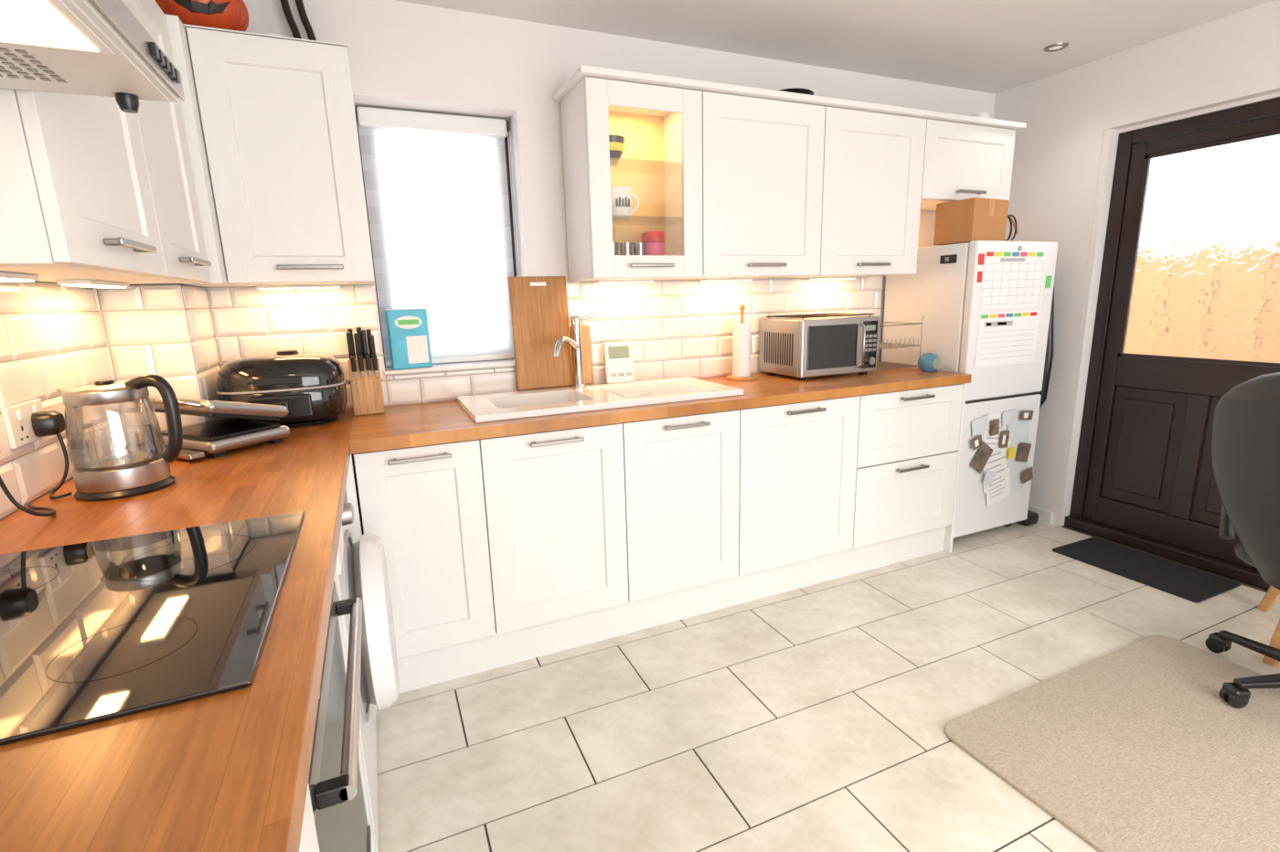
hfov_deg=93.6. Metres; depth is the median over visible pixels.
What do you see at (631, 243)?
drinking glass
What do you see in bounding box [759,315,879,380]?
microwave oven
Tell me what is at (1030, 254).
print
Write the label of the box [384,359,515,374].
window sill
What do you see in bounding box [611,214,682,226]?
glass shelf
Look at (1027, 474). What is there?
postcard
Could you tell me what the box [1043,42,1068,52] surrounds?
recessed light
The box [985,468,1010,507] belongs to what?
note
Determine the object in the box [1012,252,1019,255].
print
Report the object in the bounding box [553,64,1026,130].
crown molding
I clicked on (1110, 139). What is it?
door casing
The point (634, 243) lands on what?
drinking glass
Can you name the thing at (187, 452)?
drip tray
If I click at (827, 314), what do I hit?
trivet
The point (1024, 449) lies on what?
postcard
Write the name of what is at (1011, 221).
coiled cable
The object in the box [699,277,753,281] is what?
under-cabinet light
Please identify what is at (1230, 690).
caster
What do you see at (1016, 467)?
note
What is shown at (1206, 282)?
glass pane
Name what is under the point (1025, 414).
postcard
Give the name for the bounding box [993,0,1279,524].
wall
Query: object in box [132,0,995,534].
wall
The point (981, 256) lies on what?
magnet
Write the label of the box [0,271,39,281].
under-cabinet light
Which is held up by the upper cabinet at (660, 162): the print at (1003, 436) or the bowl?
the bowl
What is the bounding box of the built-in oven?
[308,581,371,851]
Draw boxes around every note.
[971,414,989,437]
[982,414,1006,447]
[982,470,995,485]
[983,440,1010,493]
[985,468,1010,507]
[1002,408,1017,426]
[1006,415,1029,452]
[1006,452,1029,489]
[1007,447,1015,458]
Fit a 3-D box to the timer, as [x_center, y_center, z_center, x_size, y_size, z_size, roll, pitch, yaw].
[-0.095,-0.287,2.715,0.135,0.183,0.051,-7,13,-23]
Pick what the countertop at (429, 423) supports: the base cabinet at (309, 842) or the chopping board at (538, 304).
the chopping board at (538, 304)
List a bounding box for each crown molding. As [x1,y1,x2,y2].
[182,23,351,81]
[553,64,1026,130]
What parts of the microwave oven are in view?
door handle, control panel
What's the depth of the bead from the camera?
2.86 m
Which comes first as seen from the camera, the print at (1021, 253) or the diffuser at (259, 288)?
the diffuser at (259, 288)
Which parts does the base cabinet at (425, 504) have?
handle, door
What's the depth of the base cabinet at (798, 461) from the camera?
2.57 m
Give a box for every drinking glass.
[615,242,618,255]
[619,242,632,255]
[632,242,645,255]
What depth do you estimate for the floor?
1.91 m
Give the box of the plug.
[31,411,72,499]
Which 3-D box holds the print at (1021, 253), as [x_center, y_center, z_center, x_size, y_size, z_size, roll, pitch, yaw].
[1.857,-0.831,2.908,0.051,0.020,0.001,-7,13,-23]
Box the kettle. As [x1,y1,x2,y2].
[56,374,182,501]
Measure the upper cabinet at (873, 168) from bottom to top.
0.712 m
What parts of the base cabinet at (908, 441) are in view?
drawer, drawer, handle, handle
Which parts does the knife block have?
knife handle, knife handle, knife handle, knife handle, knife handle, knife handle, knife handle, knife handle, knife handle, knife handle, knife handle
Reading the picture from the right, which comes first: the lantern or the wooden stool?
the wooden stool
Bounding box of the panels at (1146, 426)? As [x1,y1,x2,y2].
[1112,398,1222,514]
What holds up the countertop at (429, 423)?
on the base cabinet at (908, 441)
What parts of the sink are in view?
bowl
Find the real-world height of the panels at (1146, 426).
0.480 m
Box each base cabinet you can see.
[298,784,319,851]
[353,439,495,658]
[479,423,628,634]
[622,409,739,602]
[738,395,860,575]
[853,384,963,548]
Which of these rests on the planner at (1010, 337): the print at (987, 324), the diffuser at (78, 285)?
the print at (987, 324)
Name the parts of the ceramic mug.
handle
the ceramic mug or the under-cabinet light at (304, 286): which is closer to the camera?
the under-cabinet light at (304, 286)
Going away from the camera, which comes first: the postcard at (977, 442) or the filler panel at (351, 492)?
the filler panel at (351, 492)
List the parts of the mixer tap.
spout, lever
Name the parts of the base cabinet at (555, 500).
handle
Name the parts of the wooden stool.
leg, leg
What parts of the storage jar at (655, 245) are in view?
lid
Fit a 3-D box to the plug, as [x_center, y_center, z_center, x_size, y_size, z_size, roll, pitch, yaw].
[-1.300,0.061,1.336,0.048,0.186,0.103,-7,13,-23]
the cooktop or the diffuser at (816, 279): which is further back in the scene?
the diffuser at (816, 279)
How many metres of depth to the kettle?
1.33 m
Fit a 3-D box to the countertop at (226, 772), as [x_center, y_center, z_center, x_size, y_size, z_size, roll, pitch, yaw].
[-0.887,0.220,1.090,0.618,0.040,2.578,-7,13,-23]
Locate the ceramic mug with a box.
[610,186,639,215]
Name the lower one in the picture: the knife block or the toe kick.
the toe kick
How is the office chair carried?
on the rug at (1136, 747)
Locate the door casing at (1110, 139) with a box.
[1055,91,1279,526]
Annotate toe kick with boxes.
[397,526,945,693]
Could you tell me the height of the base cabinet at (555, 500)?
0.718 m
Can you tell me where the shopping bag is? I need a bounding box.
[1039,284,1054,408]
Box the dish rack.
[875,314,923,373]
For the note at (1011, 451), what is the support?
attached to the freezer
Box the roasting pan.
[215,350,347,427]
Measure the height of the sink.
0.204 m
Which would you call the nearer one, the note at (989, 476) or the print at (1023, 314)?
the print at (1023, 314)
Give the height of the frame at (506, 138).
1.016 m
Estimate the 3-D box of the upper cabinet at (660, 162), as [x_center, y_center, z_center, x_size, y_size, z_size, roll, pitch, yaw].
[-0.025,-0.969,2.470,0.484,0.712,0.349,-7,13,-23]
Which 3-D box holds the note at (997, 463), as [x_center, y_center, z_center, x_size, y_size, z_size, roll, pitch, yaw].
[1.846,0.214,3.110,0.232,0.266,0.001,-7,13,-23]
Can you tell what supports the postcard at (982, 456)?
attached to the freezer
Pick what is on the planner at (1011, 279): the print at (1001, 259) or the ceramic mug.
the print at (1001, 259)
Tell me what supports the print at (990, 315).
on the planner at (1010, 337)
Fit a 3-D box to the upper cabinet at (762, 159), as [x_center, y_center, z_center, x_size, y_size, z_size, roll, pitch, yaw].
[0.477,-1.029,2.683,0.609,0.712,0.349,-7,13,-23]
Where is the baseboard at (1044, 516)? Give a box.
[1027,504,1053,524]
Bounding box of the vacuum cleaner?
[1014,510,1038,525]
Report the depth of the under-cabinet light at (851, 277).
3.04 m
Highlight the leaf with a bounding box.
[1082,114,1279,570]
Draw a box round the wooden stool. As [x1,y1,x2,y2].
[1257,586,1279,666]
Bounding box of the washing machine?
[335,488,399,851]
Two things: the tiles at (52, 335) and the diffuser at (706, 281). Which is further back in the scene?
the diffuser at (706, 281)
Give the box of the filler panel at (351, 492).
[333,454,376,851]
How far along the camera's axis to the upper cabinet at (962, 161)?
2.99 m
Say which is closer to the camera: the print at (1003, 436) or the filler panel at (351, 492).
the filler panel at (351, 492)
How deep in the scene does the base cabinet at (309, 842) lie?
0.66 m
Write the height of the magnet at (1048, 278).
0.060 m
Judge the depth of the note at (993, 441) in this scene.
3.06 m
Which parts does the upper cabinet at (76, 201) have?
handle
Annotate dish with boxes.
[778,87,813,95]
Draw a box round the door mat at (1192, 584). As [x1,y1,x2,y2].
[1052,536,1240,602]
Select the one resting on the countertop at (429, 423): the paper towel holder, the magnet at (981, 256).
the paper towel holder
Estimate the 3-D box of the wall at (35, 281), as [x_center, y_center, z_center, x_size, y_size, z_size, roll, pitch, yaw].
[-0.810,0.201,-0.227,0.260,2.403,5.000,-7,13,-23]
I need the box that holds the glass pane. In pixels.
[1122,134,1279,362]
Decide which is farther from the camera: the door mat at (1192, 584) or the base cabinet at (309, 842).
the door mat at (1192, 584)
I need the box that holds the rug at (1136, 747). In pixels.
[944,635,1279,851]
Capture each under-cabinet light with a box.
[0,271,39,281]
[56,279,129,287]
[255,284,340,289]
[594,279,653,283]
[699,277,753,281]
[808,276,856,279]
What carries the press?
on the countertop at (226, 772)
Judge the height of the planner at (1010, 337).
0.260 m
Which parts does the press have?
handle, plate, lid, plate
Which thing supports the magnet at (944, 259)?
attached to the freezer
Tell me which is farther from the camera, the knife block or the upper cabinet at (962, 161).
the upper cabinet at (962, 161)
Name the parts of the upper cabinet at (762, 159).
handle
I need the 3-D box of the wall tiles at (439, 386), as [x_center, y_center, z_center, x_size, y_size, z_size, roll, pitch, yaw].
[-0.735,-0.173,2.513,0.593,0.122,0.010,-7,13,-23]
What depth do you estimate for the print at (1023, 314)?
2.99 m
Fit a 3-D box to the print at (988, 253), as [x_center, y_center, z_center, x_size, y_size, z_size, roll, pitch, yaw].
[1.639,-0.805,2.815,0.051,0.020,0.001,-7,13,-23]
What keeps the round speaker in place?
on the countertop at (429, 423)
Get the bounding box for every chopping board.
[507,276,574,390]
[570,325,593,383]
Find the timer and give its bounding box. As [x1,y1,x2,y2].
[602,341,634,383]
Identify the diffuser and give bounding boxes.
[0,277,34,281]
[61,284,126,287]
[257,287,338,289]
[598,281,652,283]
[705,280,747,281]
[815,278,851,279]
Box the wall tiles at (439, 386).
[385,366,534,405]
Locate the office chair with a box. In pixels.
[1205,372,1279,708]
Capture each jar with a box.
[640,231,665,255]
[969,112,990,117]
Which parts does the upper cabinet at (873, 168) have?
handle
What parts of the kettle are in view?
spout, lid knob, handle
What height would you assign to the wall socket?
0.086 m
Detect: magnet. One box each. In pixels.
[939,254,957,264]
[977,253,984,265]
[977,271,982,282]
[1045,276,1051,287]
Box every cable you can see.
[0,475,55,516]
[1004,214,1018,240]
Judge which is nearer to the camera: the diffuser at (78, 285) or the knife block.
the diffuser at (78, 285)
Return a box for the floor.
[375,520,1279,851]
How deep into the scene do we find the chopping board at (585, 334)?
2.67 m
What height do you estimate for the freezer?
1.526 m
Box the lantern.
[155,0,249,31]
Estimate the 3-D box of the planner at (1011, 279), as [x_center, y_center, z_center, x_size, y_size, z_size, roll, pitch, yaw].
[1.810,-0.709,2.912,0.440,0.270,0.001,-7,13,-23]
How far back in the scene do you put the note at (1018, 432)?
3.13 m
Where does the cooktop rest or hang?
in the countertop at (226, 772)
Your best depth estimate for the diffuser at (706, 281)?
2.80 m
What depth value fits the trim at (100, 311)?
1.77 m
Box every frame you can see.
[354,108,516,367]
[1064,96,1279,590]
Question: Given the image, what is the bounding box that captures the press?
[130,395,290,459]
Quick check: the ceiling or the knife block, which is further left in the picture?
the knife block
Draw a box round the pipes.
[279,0,316,40]
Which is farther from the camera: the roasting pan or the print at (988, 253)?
the print at (988, 253)
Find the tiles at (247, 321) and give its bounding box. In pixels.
[205,284,389,409]
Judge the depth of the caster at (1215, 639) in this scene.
2.13 m
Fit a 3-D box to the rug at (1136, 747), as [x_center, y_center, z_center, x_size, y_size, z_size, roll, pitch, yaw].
[1.790,1.011,1.273,1.180,0.012,1.750,-7,13,-23]
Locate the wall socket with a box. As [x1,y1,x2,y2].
[0,398,45,448]
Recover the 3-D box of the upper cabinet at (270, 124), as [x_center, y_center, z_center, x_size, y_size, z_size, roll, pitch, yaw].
[-1.196,-0.827,1.953,0.535,0.712,0.383,-7,13,-23]
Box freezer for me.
[881,240,1057,537]
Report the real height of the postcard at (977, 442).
0.080 m
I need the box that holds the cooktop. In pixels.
[0,511,304,745]
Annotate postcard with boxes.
[970,441,993,474]
[971,434,982,450]
[990,418,999,436]
[999,430,1009,447]
[1015,442,1031,461]
[1020,410,1033,419]
[1022,467,1033,483]
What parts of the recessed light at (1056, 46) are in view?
bulb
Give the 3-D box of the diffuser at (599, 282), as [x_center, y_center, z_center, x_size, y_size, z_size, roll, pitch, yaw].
[-0.068,-0.625,2.627,0.248,0.002,0.048,-7,13,-23]
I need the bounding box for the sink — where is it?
[457,376,743,422]
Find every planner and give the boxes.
[974,310,1040,368]
[980,250,1046,309]
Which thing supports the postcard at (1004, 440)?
attached to the freezer
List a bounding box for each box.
[384,308,432,369]
[933,197,1008,245]
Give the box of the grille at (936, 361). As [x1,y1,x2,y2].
[932,357,941,369]
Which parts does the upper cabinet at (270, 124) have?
corner post, handle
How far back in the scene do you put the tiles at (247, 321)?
2.22 m
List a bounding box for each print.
[981,314,988,318]
[984,320,1013,327]
[986,251,993,255]
[989,314,996,318]
[994,252,1002,255]
[997,313,1004,317]
[1000,257,1024,261]
[1002,435,1005,444]
[1003,252,1011,255]
[1005,313,1013,317]
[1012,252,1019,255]
[1020,252,1027,255]
[1022,312,1029,316]
[1028,252,1035,256]
[1036,252,1044,256]
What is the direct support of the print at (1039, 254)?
attached to the planner at (1011, 279)
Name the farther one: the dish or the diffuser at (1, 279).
the dish
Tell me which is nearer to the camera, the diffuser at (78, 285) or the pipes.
the diffuser at (78, 285)
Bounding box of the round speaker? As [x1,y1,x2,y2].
[917,352,941,372]
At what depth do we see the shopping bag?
3.15 m
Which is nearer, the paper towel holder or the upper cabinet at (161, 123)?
the upper cabinet at (161, 123)
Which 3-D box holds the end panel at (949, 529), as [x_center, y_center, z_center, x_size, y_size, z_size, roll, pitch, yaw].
[1.450,0.166,3.224,0.018,0.868,0.580,-7,13,-23]
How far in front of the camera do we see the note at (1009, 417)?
3.07 m
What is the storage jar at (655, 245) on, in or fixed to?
in the upper cabinet at (660, 162)
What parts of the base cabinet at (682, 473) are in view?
handle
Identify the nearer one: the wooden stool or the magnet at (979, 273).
the wooden stool
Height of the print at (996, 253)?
0.020 m
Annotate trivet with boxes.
[766,312,874,319]
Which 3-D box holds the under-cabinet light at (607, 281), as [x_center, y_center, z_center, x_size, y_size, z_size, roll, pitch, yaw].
[-0.068,-0.630,2.626,0.260,0.013,0.060,-7,13,-23]
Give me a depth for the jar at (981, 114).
3.02 m
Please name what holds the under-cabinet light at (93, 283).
attached to the upper cabinet at (161, 123)
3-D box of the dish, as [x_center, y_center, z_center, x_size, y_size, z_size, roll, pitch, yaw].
[0.650,-1.431,2.643,0.220,0.030,0.220,-7,13,-23]
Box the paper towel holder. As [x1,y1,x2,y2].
[726,304,756,380]
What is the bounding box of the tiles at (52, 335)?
[0,281,128,519]
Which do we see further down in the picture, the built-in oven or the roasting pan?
the built-in oven
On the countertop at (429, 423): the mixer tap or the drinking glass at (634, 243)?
the mixer tap
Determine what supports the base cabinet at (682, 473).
on the floor
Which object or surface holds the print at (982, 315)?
attached to the planner at (1010, 337)
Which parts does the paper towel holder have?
knob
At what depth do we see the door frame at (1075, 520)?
3.00 m
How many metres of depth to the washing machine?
1.44 m
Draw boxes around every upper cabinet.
[0,87,166,277]
[38,0,211,284]
[165,14,374,287]
[560,76,703,281]
[676,91,825,279]
[789,106,926,277]
[920,118,1015,210]
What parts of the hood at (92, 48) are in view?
control knob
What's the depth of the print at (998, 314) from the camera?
2.92 m
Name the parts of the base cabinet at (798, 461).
handle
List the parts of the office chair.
arm, seat, backrest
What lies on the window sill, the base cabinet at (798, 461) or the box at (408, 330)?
the box at (408, 330)
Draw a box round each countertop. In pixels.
[0,409,353,851]
[349,367,971,454]
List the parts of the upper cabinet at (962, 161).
handle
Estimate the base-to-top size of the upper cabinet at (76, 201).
0.712 m
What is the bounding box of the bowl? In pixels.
[608,134,624,158]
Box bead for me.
[1117,129,1279,367]
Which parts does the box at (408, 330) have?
print panel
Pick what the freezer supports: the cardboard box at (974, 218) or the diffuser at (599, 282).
the cardboard box at (974, 218)
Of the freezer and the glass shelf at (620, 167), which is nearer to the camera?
the glass shelf at (620, 167)
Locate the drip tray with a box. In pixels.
[134,445,204,459]
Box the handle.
[276,350,298,354]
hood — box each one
[0,0,184,113]
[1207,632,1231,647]
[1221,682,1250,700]
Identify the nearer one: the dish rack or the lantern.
the lantern
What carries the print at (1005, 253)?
on the planner at (1011, 279)
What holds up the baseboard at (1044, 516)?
attached to the wall at (1233, 58)
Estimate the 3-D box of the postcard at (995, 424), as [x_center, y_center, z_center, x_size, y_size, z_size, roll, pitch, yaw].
[1.789,0.007,3.033,0.067,0.085,0.001,-7,13,-23]
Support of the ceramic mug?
on the upper cabinet at (660, 162)
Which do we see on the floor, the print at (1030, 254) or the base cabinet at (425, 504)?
the base cabinet at (425, 504)
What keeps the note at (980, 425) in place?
attached to the freezer
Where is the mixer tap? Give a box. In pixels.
[553,314,598,388]
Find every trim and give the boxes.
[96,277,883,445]
[96,284,204,445]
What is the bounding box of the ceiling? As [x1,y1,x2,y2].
[394,0,1273,94]
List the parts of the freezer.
freezer door, fridge door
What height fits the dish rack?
0.268 m
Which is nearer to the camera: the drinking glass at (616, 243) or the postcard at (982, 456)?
the drinking glass at (616, 243)
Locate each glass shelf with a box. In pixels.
[609,157,681,177]
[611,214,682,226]
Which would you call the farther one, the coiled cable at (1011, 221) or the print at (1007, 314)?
the coiled cable at (1011, 221)
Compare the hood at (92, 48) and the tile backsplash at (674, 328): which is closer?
the hood at (92, 48)
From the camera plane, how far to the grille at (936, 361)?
2.94 m
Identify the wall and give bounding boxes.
[0,280,132,520]
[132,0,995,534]
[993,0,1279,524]
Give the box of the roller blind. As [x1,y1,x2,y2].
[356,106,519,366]
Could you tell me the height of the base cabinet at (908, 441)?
0.718 m
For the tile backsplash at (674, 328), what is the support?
attached to the wall at (404, 56)
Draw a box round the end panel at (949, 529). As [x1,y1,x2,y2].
[943,383,966,553]
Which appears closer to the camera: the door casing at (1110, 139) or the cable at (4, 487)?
the cable at (4, 487)
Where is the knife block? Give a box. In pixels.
[345,326,384,415]
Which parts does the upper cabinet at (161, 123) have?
door, handle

